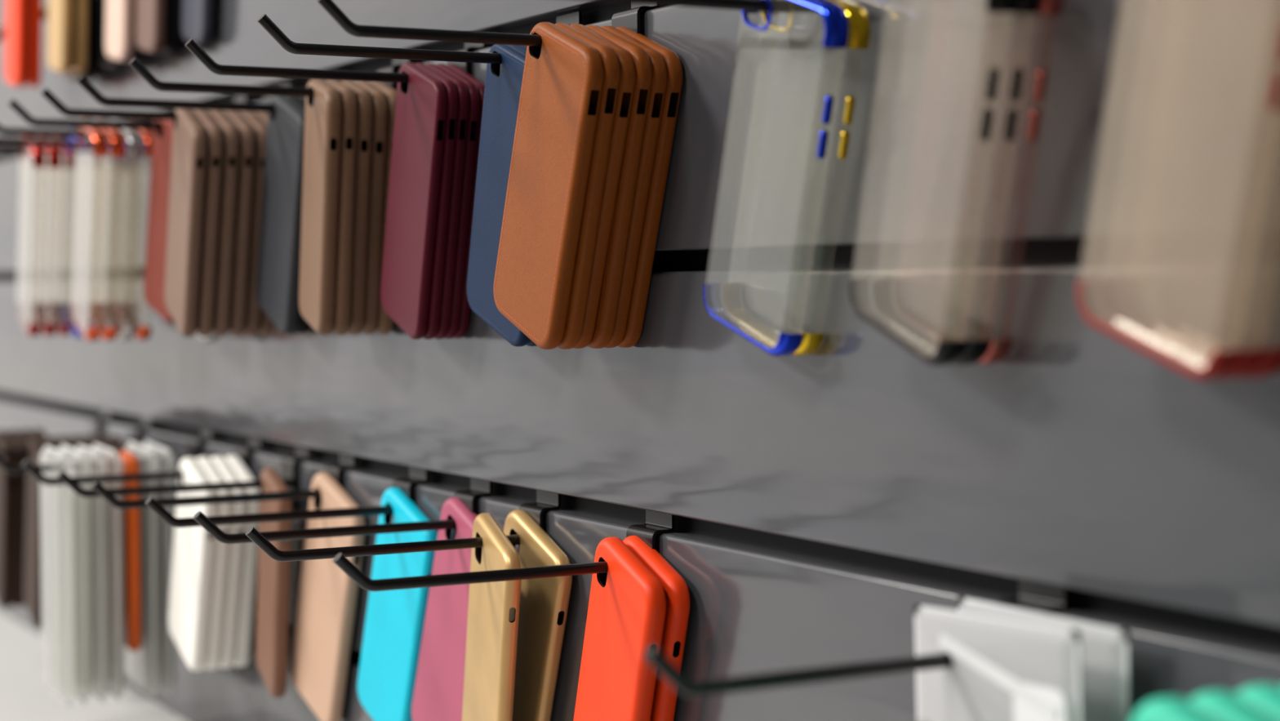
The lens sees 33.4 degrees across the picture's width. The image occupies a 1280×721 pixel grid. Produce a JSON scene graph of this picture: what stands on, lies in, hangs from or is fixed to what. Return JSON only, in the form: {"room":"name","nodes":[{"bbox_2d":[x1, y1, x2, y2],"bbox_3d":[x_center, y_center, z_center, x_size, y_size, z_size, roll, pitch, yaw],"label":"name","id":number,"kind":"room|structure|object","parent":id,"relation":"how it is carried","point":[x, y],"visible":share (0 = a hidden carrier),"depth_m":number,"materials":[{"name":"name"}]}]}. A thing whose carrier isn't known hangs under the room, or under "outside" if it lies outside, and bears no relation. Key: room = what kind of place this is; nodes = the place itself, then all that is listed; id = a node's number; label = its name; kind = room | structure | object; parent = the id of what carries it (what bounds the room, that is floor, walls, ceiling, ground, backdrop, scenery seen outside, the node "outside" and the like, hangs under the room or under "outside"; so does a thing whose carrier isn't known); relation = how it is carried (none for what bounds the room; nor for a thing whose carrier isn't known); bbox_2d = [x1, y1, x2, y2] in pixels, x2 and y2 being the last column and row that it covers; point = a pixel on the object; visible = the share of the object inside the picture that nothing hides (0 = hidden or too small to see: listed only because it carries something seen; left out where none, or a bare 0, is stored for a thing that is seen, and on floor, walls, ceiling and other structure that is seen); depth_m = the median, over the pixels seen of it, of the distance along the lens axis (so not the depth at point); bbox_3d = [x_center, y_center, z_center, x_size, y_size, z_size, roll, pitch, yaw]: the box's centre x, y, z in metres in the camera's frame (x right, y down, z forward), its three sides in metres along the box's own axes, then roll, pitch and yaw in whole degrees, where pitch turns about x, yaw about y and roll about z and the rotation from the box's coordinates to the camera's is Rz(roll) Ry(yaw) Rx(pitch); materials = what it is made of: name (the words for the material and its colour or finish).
{"room":"electronics store","nodes":[
{"label":"electronics store","id":0,"kind":"room"},
{"bbox_2d":[0,0,1279,720],"bbox_3d":[-0.381,-0.119,1.759,0.030,2.650,4.700,-2,2,-29],"label":"wall","id":1,"kind":"structure","parent":0,"point":[828,494],"depth_m":0.90,"materials":[{"name":"black paint"}]},
{"bbox_2d":[0,125,143,138],"bbox_3d":[-0.419,-0.176,1.634,0.172,0.045,0.026,-2,2,-29],"label":"hook","id":2,"kind":"object","parent":1,"relation":"attached to","point":[3,131],"visible":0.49,"depth_m":1.61,"materials":[{"name":"black metal"}]},
{"bbox_2d":[71,119,107,340],"bbox_3d":[-0.424,-0.100,1.639,0.011,0.170,0.107,-1,2,-25],"label":"phone case","id":3,"kind":"object","parent":2,"relation":"hanging from","point":[99,136],"visible":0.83,"depth_m":1.63,"materials":[{"name":"clear plastic"}]},
{"bbox_2d":[87,119,124,340],"bbox_3d":[-0.413,-0.101,1.646,0.011,0.170,0.107,-1,2,-25],"label":"phone case","id":4,"kind":"object","parent":2,"relation":"hanging from","point":[116,137],"visible":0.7,"depth_m":1.63,"materials":[{"name":"clear plastic"}]},
{"bbox_2d":[103,120,142,340],"bbox_3d":[-0.401,-0.101,1.652,0.011,0.170,0.106,-1,2,-25],"label":"phone case","id":5,"kind":"object","parent":2,"relation":"hanging from","point":[133,137],"visible":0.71,"depth_m":1.64,"materials":[{"name":"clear plastic"}]},
{"bbox_2d":[0,416,151,456],"bbox_3d":[-0.496,0.073,1.784,0.172,0.045,0.026,-2,2,-29],"label":"hook","id":6,"kind":"object","parent":1,"relation":"attached to","point":[146,423],"visible":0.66,"depth_m":1.81,"materials":[{"name":"black metal"}]},
{"bbox_2d":[23,438,44,627],"bbox_3d":[-0.502,0.144,1.779,0.010,0.157,0.097,-1,2,-25],"label":"phone case","id":7,"kind":"object","parent":6,"relation":"hanging from","point":[33,568],"visible":0.67,"depth_m":1.77,"materials":[{"name":"brown leather"}]},
{"bbox_2d":[48,409,111,439],"bbox_3d":[-0.558,0.069,1.896,0.172,0.045,0.026,-2,2,-29],"label":"hook","id":8,"kind":"object","parent":1,"relation":"attached to","point":[106,415],"visible":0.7,"depth_m":1.93,"materials":[{"name":"black metal"}]},
{"bbox_2d":[0,429,15,608],"bbox_3d":[-0.565,0.140,1.891,0.010,0.157,0.097,-1,2,-25],"label":"phone case","id":9,"kind":"object","parent":8,"relation":"hanging from","point":[7,494],"visible":0.84,"depth_m":1.86,"materials":[{"name":"brown plastic"}]},
{"bbox_2d":[6,429,26,606],"bbox_3d":[-0.555,0.140,1.897,0.010,0.157,0.097,-1,2,-25],"label":"phone case","id":10,"kind":"object","parent":8,"relation":"hanging from","point":[15,436],"visible":0.61,"depth_m":1.87,"materials":[{"name":"plastic"}]},
{"bbox_2d":[0,611,186,720],"bbox_3d":[-0.592,0.752,1.671,0.494,0.917,4.700,-2,2,-29],"label":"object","id":11,"kind":"structure","parent":1,"relation":"attached to","point":[24,695],"depth_m":1.82,"materials":[{"name":"white"}]},
{"bbox_2d":[0,427,213,472],"bbox_3d":[-0.415,0.078,1.639,0.172,0.045,0.026,-2,2,-29],"label":"hook","id":12,"kind":"object","parent":1,"relation":"attached to","point":[193,442],"visible":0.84,"depth_m":1.67,"materials":[{"name":"black metal"}]},
{"bbox_2d":[40,444,75,706],"bbox_3d":[-0.444,0.162,1.626,0.012,0.190,0.074,-1,4,-27],"label":"phone case","id":13,"kind":"object","parent":12,"relation":"hanging from","point":[57,521],"visible":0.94,"depth_m":1.60,"materials":[{"name":"white plastic"}]},
{"bbox_2d":[58,443,91,704],"bbox_3d":[-0.434,0.162,1.634,0.012,0.193,0.082,-1,2,-27],"label":"phone case","id":14,"kind":"object","parent":12,"relation":"hanging from","point":[82,505],"visible":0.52,"depth_m":1.60,"materials":[{"name":"white plastic"}]},
{"bbox_2d":[75,444,109,702],"bbox_3d":[-0.421,0.162,1.637,0.012,0.190,0.074,-1,3,-27],"label":"phone case","id":15,"kind":"object","parent":12,"relation":"hanging from","point":[99,528],"visible":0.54,"depth_m":1.61,"materials":[{"name":"white plastic"}]},
{"bbox_2d":[91,442,124,701],"bbox_3d":[-0.411,0.161,1.645,0.012,0.190,0.074,-1,4,-27],"label":"phone case","id":16,"kind":"object","parent":12,"relation":"hanging from","point":[114,463],"visible":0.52,"depth_m":1.61,"materials":[{"name":"white plastic"}]},
{"bbox_2d":[119,450,140,651],"bbox_3d":[-0.396,0.147,1.654,0.009,0.152,0.070,-1,2,-20],"label":"phone case","id":17,"kind":"object","parent":12,"relation":"hanging from","point":[131,464],"visible":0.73,"depth_m":1.63,"materials":[{"name":"orange plastic"}]},
{"bbox_2d":[124,440,159,697],"bbox_3d":[-0.387,0.161,1.660,0.012,0.193,0.082,-1,2,-27],"label":"phone case","id":18,"kind":"object","parent":12,"relation":"hanging from","point":[142,665],"visible":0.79,"depth_m":1.63,"materials":[{"name":"white plastic"}]},
{"bbox_2d":[142,440,176,695],"bbox_3d":[-0.376,0.160,1.665,0.012,0.193,0.082,-1,2,-27],"label":"phone case","id":19,"kind":"object","parent":12,"relation":"hanging from","point":[166,460],"visible":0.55,"depth_m":1.64,"materials":[{"name":"white plastic"}]},
{"bbox_2d":[8,94,248,129],"bbox_3d":[-0.371,-0.173,1.548,0.172,0.045,0.026,-2,2,-29],"label":"hook","id":20,"kind":"object","parent":1,"relation":"attached to","point":[12,104],"visible":0.65,"depth_m":1.53,"materials":[{"name":"black metal"}]},
{"bbox_2d":[143,120,174,323],"bbox_3d":[-0.348,-0.105,1.568,0.008,0.155,0.103,-2,2,-29],"label":"phone case","id":21,"kind":"object","parent":20,"relation":"hanging from","point":[161,160],"visible":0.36,"depth_m":1.57,"materials":[{"name":"red plastic"}]},
{"bbox_2d":[21,436,262,484],"bbox_3d":[-0.359,0.081,1.538,0.172,0.045,0.026,-2,2,-29],"label":"hook","id":22,"kind":"object","parent":1,"relation":"attached to","point":[254,443],"visible":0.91,"depth_m":1.53,"materials":[{"name":"black metal"}]},
{"bbox_2d":[168,457,218,671],"bbox_3d":[-0.326,0.148,1.553,0.010,0.154,0.112,-1,2,-27],"label":"phone case","id":23,"kind":"object","parent":22,"relation":"hanging from","point":[193,553],"visible":0.91,"depth_m":1.54,"materials":[{"name":"beige plastic"}]},
{"bbox_2d":[195,456,233,669],"bbox_3d":[-0.317,0.148,1.559,0.010,0.154,0.112,-1,2,-27],"label":"phone case","id":24,"kind":"object","parent":22,"relation":"hanging from","point":[220,563],"visible":0.46,"depth_m":1.53,"materials":[{"name":"beige plastic"}]},
{"bbox_2d":[210,455,248,667],"bbox_3d":[-0.307,0.147,1.564,0.010,0.154,0.113,-1,2,-27],"label":"phone case","id":25,"kind":"object","parent":22,"relation":"hanging from","point":[233,582],"visible":0.47,"depth_m":1.53,"materials":[{"name":"beige plastic"}]},
{"bbox_2d":[225,454,259,666],"bbox_3d":[-0.298,0.147,1.569,0.010,0.154,0.112,-1,2,-27],"label":"phone case","id":26,"kind":"object","parent":22,"relation":"hanging from","point":[250,559],"visible":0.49,"depth_m":1.54,"materials":[{"name":"beige plastic"}]},
{"bbox_2d":[40,82,292,119],"bbox_3d":[-0.325,-0.170,1.465,0.172,0.045,0.026,-2,2,-29],"label":"hook","id":27,"kind":"object","parent":1,"relation":"attached to","point":[63,109],"visible":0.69,"depth_m":1.45,"materials":[{"name":"black metal"}]},
{"bbox_2d":[164,108,206,337],"bbox_3d":[-0.314,-0.096,1.472,0.009,0.160,0.114,-1,2,-23],"label":"phone case","id":28,"kind":"object","parent":27,"relation":"hanging from","point":[187,181],"visible":0.94,"depth_m":1.45,"materials":[{"name":"beige leather"}]},
{"bbox_2d":[191,109,222,337],"bbox_3d":[-0.304,-0.096,1.476,0.009,0.159,0.113,-1,2,-23],"label":"phone case","id":29,"kind":"object","parent":27,"relation":"hanging from","point":[214,134],"visible":0.62,"depth_m":1.44,"materials":[{"name":"beige leather"}]},
{"bbox_2d":[207,110,239,336],"bbox_3d":[-0.294,-0.096,1.481,0.009,0.159,0.112,-1,2,-23],"label":"phone case","id":30,"kind":"object","parent":27,"relation":"hanging from","point":[229,131],"visible":0.62,"depth_m":1.45,"materials":[{"name":"beige leather"}]},
{"bbox_2d":[222,110,255,336],"bbox_3d":[-0.284,-0.097,1.487,0.009,0.159,0.111,-1,2,-23],"label":"phone case","id":31,"kind":"object","parent":27,"relation":"hanging from","point":[246,131],"visible":0.56,"depth_m":1.45,"materials":[{"name":"beige leather"}]},
{"bbox_2d":[238,111,267,336],"bbox_3d":[-0.275,-0.097,1.493,0.009,0.159,0.113,-1,2,-23],"label":"phone case","id":32,"kind":"object","parent":27,"relation":"hanging from","point":[253,310],"visible":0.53,"depth_m":1.46,"materials":[{"name":"brown plastic"}]},
{"bbox_2d":[57,444,311,511],"bbox_3d":[-0.309,0.084,1.450,0.172,0.045,0.026,-2,2,-29],"label":"hook","id":33,"kind":"object","parent":1,"relation":"attached to","point":[302,453],"visible":0.95,"depth_m":1.46,"materials":[{"name":"black metal"}]},
{"bbox_2d":[255,466,291,697],"bbox_3d":[-0.253,0.153,1.471,0.010,0.157,0.097,-1,2,-20],"label":"phone case","id":34,"kind":"object","parent":33,"relation":"hanging from","point":[273,575],"visible":0.8,"depth_m":1.45,"materials":[{"name":"brown plastic"}]},
{"bbox_2d":[75,75,340,112],"bbox_3d":[-0.279,-0.168,1.384,0.172,0.045,0.026,-2,2,-29],"label":"hook","id":35,"kind":"object","parent":1,"relation":"attached to","point":[82,81],"visible":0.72,"depth_m":1.37,"materials":[{"name":"black metal"}]},
{"bbox_2d":[255,95,305,333],"bbox_3d":[-0.236,-0.097,1.412,0.013,0.158,0.110,-1,2,-27],"label":"phone case","id":36,"kind":"object","parent":35,"relation":"hanging from","point":[277,279],"visible":0.87,"depth_m":1.40,"materials":[{"name":"grey plastic"}]},
{"bbox_2d":[91,453,355,509],"bbox_3d":[-0.268,0.087,1.376,0.172,0.045,0.026,-2,2,-29],"label":"hook","id":37,"kind":"object","parent":1,"relation":"attached to","point":[346,461],"visible":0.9,"depth_m":1.38,"materials":[{"name":"black metal"}]},
{"bbox_2d":[289,472,365,720],"bbox_3d":[-0.208,0.159,1.414,0.009,0.169,0.120,-2,2,-30],"label":"phone case","id":38,"kind":"object","parent":37,"relation":"hanging from","point":[327,596],"visible":0.8,"depth_m":1.40,"materials":[{"name":"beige plastic"}]},
{"bbox_2d":[128,57,411,97],"bbox_3d":[-0.221,-0.164,1.280,0.172,0.045,0.026,-2,2,-29],"label":"hook","id":39,"kind":"object","parent":1,"relation":"attached to","point":[135,63],"visible":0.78,"depth_m":1.27,"materials":[{"name":"black metal"}]},
{"bbox_2d":[298,79,342,335],"bbox_3d":[-0.196,-0.094,1.304,0.009,0.157,0.092,-1,2,-21],"label":"phone case","id":40,"kind":"object","parent":39,"relation":"hanging from","point":[322,117],"visible":0.95,"depth_m":1.29,"materials":[{"name":"beige leather"}]},
{"bbox_2d":[325,80,357,335],"bbox_3d":[-0.187,-0.094,1.308,0.009,0.157,0.090,-1,2,-21],"label":"phone case","id":41,"kind":"object","parent":39,"relation":"hanging from","point":[348,98],"visible":0.56,"depth_m":1.28,"materials":[{"name":"beige leather"}]},
{"bbox_2d":[339,80,373,334],"bbox_3d":[-0.179,-0.095,1.314,0.009,0.157,0.093,-1,2,-21],"label":"phone case","id":42,"kind":"object","parent":39,"relation":"hanging from","point":[364,116],"visible":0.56,"depth_m":1.28,"materials":[{"name":"beige leather"}]},
{"bbox_2d":[355,80,387,334],"bbox_3d":[-0.171,-0.095,1.321,0.009,0.157,0.096,-1,2,-21],"label":"phone case","id":43,"kind":"object","parent":39,"relation":"hanging from","point":[380,104],"visible":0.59,"depth_m":1.29,"materials":[{"name":"beige leather"}]},
{"bbox_2d":[370,81,396,333],"bbox_3d":[-0.162,-0.095,1.324,0.009,0.157,0.093,-1,2,-21],"label":"phone case","id":44,"kind":"object","parent":39,"relation":"hanging from","point":[385,323],"visible":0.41,"depth_m":1.29,"materials":[{"name":"beige leather"}]},
{"bbox_2d":[145,466,428,527],"bbox_3d":[-0.210,0.090,1.272,0.172,0.045,0.026,-2,2,-29],"label":"hook","id":45,"kind":"object","parent":1,"relation":"attached to","point":[416,475],"visible":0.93,"depth_m":1.27,"materials":[{"name":"black metal"}]},
{"bbox_2d":[357,487,438,720],"bbox_3d":[-0.150,0.159,1.312,0.009,0.161,0.116,-2,2,-30],"label":"phone case","id":46,"kind":"object","parent":45,"relation":"hanging from","point":[394,623],"visible":0.77,"depth_m":1.30,"materials":[{"name":"plastic"}]},
{"bbox_2d":[184,38,486,83],"bbox_3d":[-0.169,-0.161,1.185,0.172,0.045,0.026,-2,2,-29],"label":"hook","id":47,"kind":"object","parent":1,"relation":"attached to","point":[230,70],"visible":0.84,"depth_m":1.17,"materials":[{"name":"black metal"}]},
{"bbox_2d":[380,62,447,339],"bbox_3d":[-0.129,-0.091,1.214,0.008,0.157,0.105,-1,2,-26],"label":"phone case","id":48,"kind":"object","parent":47,"relation":"hanging from","point":[416,158],"visible":0.98,"depth_m":1.20,"materials":[{"name":"pink plastic"}]},
{"bbox_2d":[414,62,457,339],"bbox_3d":[-0.123,-0.091,1.216,0.008,0.157,0.103,-1,2,-26],"label":"phone case","id":49,"kind":"object","parent":47,"relation":"hanging from","point":[438,261],"visible":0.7,"depth_m":1.19,"materials":[{"name":"plastic"}]},
{"bbox_2d":[426,63,469,338],"bbox_3d":[-0.117,-0.091,1.220,0.008,0.157,0.103,-1,2,-26],"label":"phone case","id":50,"kind":"object","parent":47,"relation":"hanging from","point":[462,90],"visible":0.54,"depth_m":1.19,"materials":[{"name":"red leather"}]},
{"bbox_2d":[436,63,479,338],"bbox_3d":[-0.112,-0.091,1.224,0.008,0.157,0.104,-1,2,-26],"label":"phone case","id":51,"kind":"object","parent":47,"relation":"hanging from","point":[473,93],"visible":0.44,"depth_m":1.19,"materials":[{"name":"red leather"}]},
{"bbox_2d":[447,64,484,338],"bbox_3d":[-0.107,-0.091,1.228,0.008,0.157,0.106,-1,2,-26],"label":"phone case","id":52,"kind":"object","parent":47,"relation":"hanging from","point":[465,308],"visible":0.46,"depth_m":1.20,"materials":[{"name":"red leather"}]},
{"bbox_2d":[193,477,492,543],"bbox_3d":[-0.166,0.093,1.192,0.172,0.045,0.026,-2,2,-29],"label":"hook","id":53,"kind":"object","parent":1,"relation":"attached to","point":[478,487],"visible":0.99,"depth_m":1.20,"materials":[{"name":"black metal"}]},
{"bbox_2d":[411,497,477,720],"bbox_3d":[-0.106,0.163,1.236,0.009,0.167,0.123,-2,2,-29],"label":"phone case","id":54,"kind":"object","parent":53,"relation":"hanging from","point":[438,691],"visible":0.59,"depth_m":1.24,"materials":[{"name":"pink plastic"}]},
{"bbox_2d":[245,489,560,561],"bbox_3d":[-0.124,0.095,1.117,0.172,0.045,0.026,-2,2,-29],"label":"hook","id":55,"kind":"object","parent":1,"relation":"attached to","point":[545,500],"visible":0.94,"depth_m":1.11,"materials":[{"name":"black metal"}]},
{"bbox_2d":[462,512,521,720],"bbox_3d":[-0.081,0.165,1.145,0.009,0.164,0.107,-1,2,-19],"label":"phone case","id":56,"kind":"object","parent":55,"relation":"hanging from","point":[491,638],"visible":0.87,"depth_m":1.12,"materials":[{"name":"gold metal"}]},
{"bbox_2d":[503,509,572,720],"bbox_3d":[-0.065,0.164,1.160,0.009,0.165,0.117,-1,2,-28],"label":"phone case","id":57,"kind":"object","parent":55,"relation":"hanging from","point":[540,637],"visible":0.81,"depth_m":1.13,"materials":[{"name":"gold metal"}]},
{"bbox_2d":[257,11,582,64],"bbox_3d":[-0.111,-0.158,1.082,0.172,0.045,0.026,-2,2,-29],"label":"hook","id":58,"kind":"object","parent":1,"relation":"attached to","point":[264,21],"visible":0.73,"depth_m":1.07,"materials":[{"name":"black metal"}]},
{"bbox_2d":[466,44,530,346],"bbox_3d":[-0.068,-0.086,1.113,0.015,0.158,0.113,-2,2,-29],"label":"phone case","id":59,"kind":"object","parent":58,"relation":"hanging from","point":[502,92],"visible":0.57,"depth_m":1.12,"materials":[{"name":"blue plastic"}]},
{"bbox_2d":[316,0,659,46],"bbox_3d":[-0.071,-0.155,1.010,0.172,0.045,0.026,-2,2,-29],"label":"hook","id":60,"kind":"object","parent":1,"relation":"attached to","point":[629,19],"visible":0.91,"depth_m":1.00,"materials":[{"name":"black metal"}]},
{"bbox_2d":[493,22,603,349],"bbox_3d":[-0.046,-0.084,1.030,0.008,0.158,0.111,-2,2,-28],"label":"phone case","id":61,"kind":"object","parent":60,"relation":"hanging from","point":[554,135],"visible":1,"depth_m":1.02,"materials":[{"name":"brown leather"}]},
{"bbox_2d":[555,22,620,349],"bbox_3d":[-0.037,-0.084,1.033,0.008,0.157,0.109,-2,2,-28],"label":"phone case","id":62,"kind":"object","parent":60,"relation":"hanging from","point":[577,304],"visible":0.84,"depth_m":1.00,"materials":[{"name":"brown leather"}]},
{"bbox_2d":[570,23,635,348],"bbox_3d":[-0.031,-0.085,1.039,0.008,0.158,0.112,-2,2,-28],"label":"phone case","id":63,"kind":"object","parent":60,"relation":"hanging from","point":[627,77],"visible":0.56,"depth_m":1.01,"materials":[{"name":"brown leather"}]},
{"bbox_2d":[586,25,652,348],"bbox_3d":[-0.023,-0.085,1.041,0.008,0.157,0.109,-2,2,-28],"label":"phone case","id":64,"kind":"object","parent":60,"relation":"hanging from","point":[605,324],"visible":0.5,"depth_m":1.01,"materials":[{"name":"brown leather"}]},
{"bbox_2d":[600,26,666,347],"bbox_3d":[-0.016,-0.085,1.047,0.008,0.158,0.111,-2,2,-28],"label":"phone case","id":65,"kind":"object","parent":60,"relation":"hanging from","point":[659,79],"visible":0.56,"depth_m":1.01,"materials":[{"name":"brown leather"}]},
{"bbox_2d":[616,26,683,347],"bbox_3d":[-0.008,-0.085,1.050,0.008,0.158,0.110,-2,2,-28],"label":"phone case","id":66,"kind":"object","parent":60,"relation":"hanging from","point":[633,331],"visible":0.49,"depth_m":1.02,"materials":[{"name":"orange leather"}]},
{"bbox_2d":[333,509,675,591],"bbox_3d":[-0.064,0.099,1.010,0.172,0.045,0.026,-2,2,-29],"label":"hook","id":67,"kind":"object","parent":1,"relation":"attached to","point":[656,522],"visible":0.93,"depth_m":1.01,"materials":[{"name":"black metal"}]},
{"bbox_2d":[573,536,666,720],"bbox_3d":[-0.012,0.158,1.042,0.010,0.144,0.102,-1,2,-25],"label":"phone case","id":68,"kind":"object","parent":67,"relation":"hanging from","point":[627,607],"visible":0.94,"depth_m":1.02,"materials":[{"name":"red plastic"}]},
{"bbox_2d":[622,535,689,720],"bbox_3d":[-0.001,0.158,1.048,0.010,0.144,0.102,-1,2,-25],"label":"phone case","id":69,"kind":"object","parent":67,"relation":"hanging from","point":[676,590],"visible":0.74,"depth_m":1.01,"materials":[{"name":"red plastic"}]},
{"bbox_2d":[587,0,824,57],"bbox_3d":[0.006,-0.150,0.871,0.172,0.045,0.026,-2,2,-29],"label":"hook","id":70,"kind":"object","parent":1,"relation":"attached to","point":[806,31],"visible":0.8,"depth_m":0.90,"materials":[{"name":"black metal"}]},
{"bbox_2d":[702,0,848,356],"bbox_3d":[0.056,-0.082,0.908,0.014,0.160,0.108,-2,2,-29],"label":"phone case","id":71,"kind":"object","parent":70,"relation":"hanging from","point":[835,20],"visible":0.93,"depth_m":0.90,"materials":[{"name":"clear plastic"}]},
{"bbox_2d":[723,0,870,355],"bbox_3d":[0.065,-0.082,0.913,0.014,0.160,0.108,-2,2,-29],"label":"phone case","id":72,"kind":"object","parent":70,"relation":"hanging from","point":[859,37],"visible":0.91,"depth_m":0.90,"materials":[{"name":"clear plastic"}]},
{"bbox_2d":[643,578,1067,696],"bbox_3d":[0.077,0.107,0.757,0.172,0.045,0.026,-2,2,-29],"label":"hook","id":73,"kind":"object","parent":1,"relation":"attached to","point":[1034,596],"visible":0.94,"depth_m":0.75,"materials":[{"name":"black metal"}]},
{"bbox_2d":[914,604,1082,720],"bbox_3d":[0.127,0.166,0.757,0.006,0.153,0.097,-2,2,-29],"label":"phone case","id":74,"kind":"object","parent":73,"relation":"hanging from","point":[1002,668],"visible":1,"depth_m":0.75,"materials":[{"name":"white plastic"}]},
{"bbox_2d":[958,595,1129,720],"bbox_3d":[0.145,0.166,0.773,0.005,0.150,0.094,-2,2,-29],"label":"phone case","id":75,"kind":"object","parent":73,"relation":"hanging from","point":[1104,650],"visible":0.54,"depth_m":0.74,"materials":[{"name":"white"}]},
{"bbox_2d":[977,0,1020,25],"bbox_3d":[0.069,-0.147,0.758,0.172,0.045,0.026,-2,2,-29],"label":"hook","id":76,"kind":"object","parent":1,"relation":"attached to","point":[986,17],"visible":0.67,"depth_m":0.80,"materials":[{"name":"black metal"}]},
{"bbox_2d":[848,0,1015,366],"bbox_3d":[0.106,-0.078,0.790,0.019,0.160,0.111,-1,2,-26],"label":"phone case","id":77,"kind":"object","parent":76,"relation":"hanging from","point":[948,353],"visible":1,"depth_m":0.79,"materials":[{"name":"clear plastic"}]},
{"bbox_2d":[871,0,1039,365],"bbox_3d":[0.115,-0.078,0.794,0.019,0.160,0.110,-1,2,-26],"label":"phone case","id":78,"kind":"object","parent":76,"relation":"hanging from","point":[975,351],"visible":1,"depth_m":0.79,"materials":[{"name":"clear plastic"}]},
{"bbox_2d":[893,0,1063,364],"bbox_3d":[0.125,-0.078,0.800,0.019,0.160,0.110,-1,2,-26],"label":"phone case","id":79,"kind":"object","parent":76,"relation":"hanging from","point":[998,350],"visible":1,"depth_m":0.79,"materials":[{"name":"clear plastic"}]},
{"bbox_3d":[0.149,0.112,0.627,0.172,0.045,0.026,-2,2,-29],"label":"hook","id":80,"kind":"object","parent":1,"relation":"attached to","visible":0},
{"bbox_2d":[1132,696,1217,720],"bbox_3d":[0.157,0.176,0.632,0.013,0.153,0.103,-2,2,-29],"label":"phone case","id":81,"kind":"object","parent":80,"relation":"hanging from","point":[1170,708],"visible":1,"depth_m":0.63,"materials":[{"name":"green plastic"}]},
{"bbox_2d":[1187,689,1275,720],"bbox_3d":[0.174,0.176,0.642,0.013,0.153,0.103,-2,2,-29],"label":"phone case","id":82,"kind":"object","parent":80,"relation":"hanging from","point":[1220,704],"visible":0.79,"depth_m":0.63,"materials":[{"name":"green plastic"}]},
{"bbox_2d":[1235,684,1279,720],"bbox_3d":[0.190,0.175,0.651,0.013,0.153,0.104,-2,2,-29],"label":"phone case","id":83,"kind":"object","parent":80,"relation":"hanging from","point":[1265,698],"visible":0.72,"depth_m":0.64,"materials":[{"name":"green plastic"}]},
{"bbox_3d":[-0.395,-0.428,1.579,0.172,0.045,0.026,-2,2,-29],"label":"hook","id":84,"kind":"object","parent":1,"relation":"attached to","visible":0},
{"bbox_2d":[181,0,213,44],"bbox_3d":[-0.333,-0.337,1.612,0.009,0.198,0.094,-1,2,-26],"label":"phone case","id":85,"kind":"object","parent":84,"relation":"hanging from","point":[197,15],"visible":0.94,"depth_m":1.61,"materials":[{"name":"plastic"}]},
{"bbox_3d":[-0.433,-0.430,1.646,0.172,0.045,0.026,-2,2,-29],"label":"hook","id":86,"kind":"object","parent":1,"relation":"attached to","visible":0},
{"bbox_2d":[135,0,165,53],"bbox_3d":[-0.382,-0.339,1.673,0.009,0.198,0.094,-1,2,-26],"label":"phone case","id":87,"kind":"object","parent":86,"relation":"hanging from","point":[150,15],"visible":1,"depth_m":1.67,"materials":[{"name":"plastic"}]},
{"bbox_3d":[-0.468,-0.433,1.710,0.172,0.045,0.026,-2,2,-29],"label":"hook","id":88,"kind":"object","parent":1,"relation":"attached to","visible":0},
{"bbox_2d":[105,0,133,62],"bbox_3d":[-0.422,-0.341,1.734,0.009,0.198,0.094,-1,2,-26],"label":"phone case","id":89,"kind":"object","parent":88,"relation":"hanging from","point":[118,13],"visible":1,"depth_m":1.73,"materials":[{"name":"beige plastic"}]},
{"bbox_3d":[-0.524,-0.436,1.809,0.172,0.045,0.026,-2,2,-29],"label":"hook","id":90,"kind":"object","parent":1,"relation":"attached to","visible":0},
{"bbox_2d":[47,0,72,73],"bbox_3d":[-0.495,-0.344,1.824,0.009,0.198,0.094,-1,2,-26],"label":"phone case","id":91,"kind":"object","parent":90,"relation":"hanging from","point":[60,12],"visible":1,"depth_m":1.81,"materials":[{"name":"gold metal"}]},
{"bbox_2d":[70,0,88,73],"bbox_3d":[-0.483,-0.344,1.829,0.009,0.197,0.092,-1,2,-26],"label":"phone case","id":92,"kind":"object","parent":90,"relation":"hanging from","point":[80,7],"visible":0.66,"depth_m":1.81,"materials":[{"name":"gold metal"}]},
{"bbox_3d":[-0.595,-0.440,1.937,0.172,0.045,0.026,-2,2,-29],"label":"hook","id":93,"kind":"object","parent":1,"relation":"attached to","visible":0},
{"bbox_2d":[4,0,27,87],"bbox_3d":[-0.570,-0.348,1.950,0.009,0.198,0.094,-1,2,-26],"label":"phone case","id":94,"kind":"object","parent":93,"relation":"hanging from","point":[15,11],"visible":1,"depth_m":1.94,"materials":[{"name":"red plastic"}]},
{"bbox_2d":[25,0,42,87],"bbox_3d":[-0.558,-0.348,1.955,0.009,0.197,0.092,-1,2,-26],"label":"phone case","id":95,"kind":"object","parent":93,"relation":"hanging from","point":[34,12],"visible":0.69,"depth_m":1.94,"materials":[{"name":"red plastic"}]},
{"bbox_3d":[0.137,-0.143,0.637,0.172,0.045,0.026,-2,2,-29],"label":"hook","id":96,"kind":"object","parent":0,"visible":0},
{"bbox_2d":[1076,8,1279,380],"bbox_3d":[0.171,-0.074,0.666,0.024,0.160,0.110,-2,2,-28],"label":"phone case","id":97,"kind":"object","parent":96,"relation":"hanging from","point":[1220,363],"visible":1,"depth_m":0.69,"materials":[{"name":"clear plastic"}]},
{"bbox_2d":[1099,2,1279,379],"bbox_3d":[0.179,-0.074,0.671,0.024,0.160,0.110,-2,2,-28],"label":"phone case","id":98,"kind":"object","parent":96,"relation":"hanging from","point":[1250,360],"visible":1,"depth_m":0.70,"materials":[{"name":"clear plastic"}]},
{"bbox_2d":[1123,7,1279,378],"bbox_3d":[0.189,-0.074,0.676,0.024,0.160,0.110,-2,2,-28],"label":"phone case","id":99,"kind":"object","parent":96,"relation":"hanging from","point":[1133,294],"visible":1,"depth_m":0.71,"materials":[{"name":"clear plastic"}]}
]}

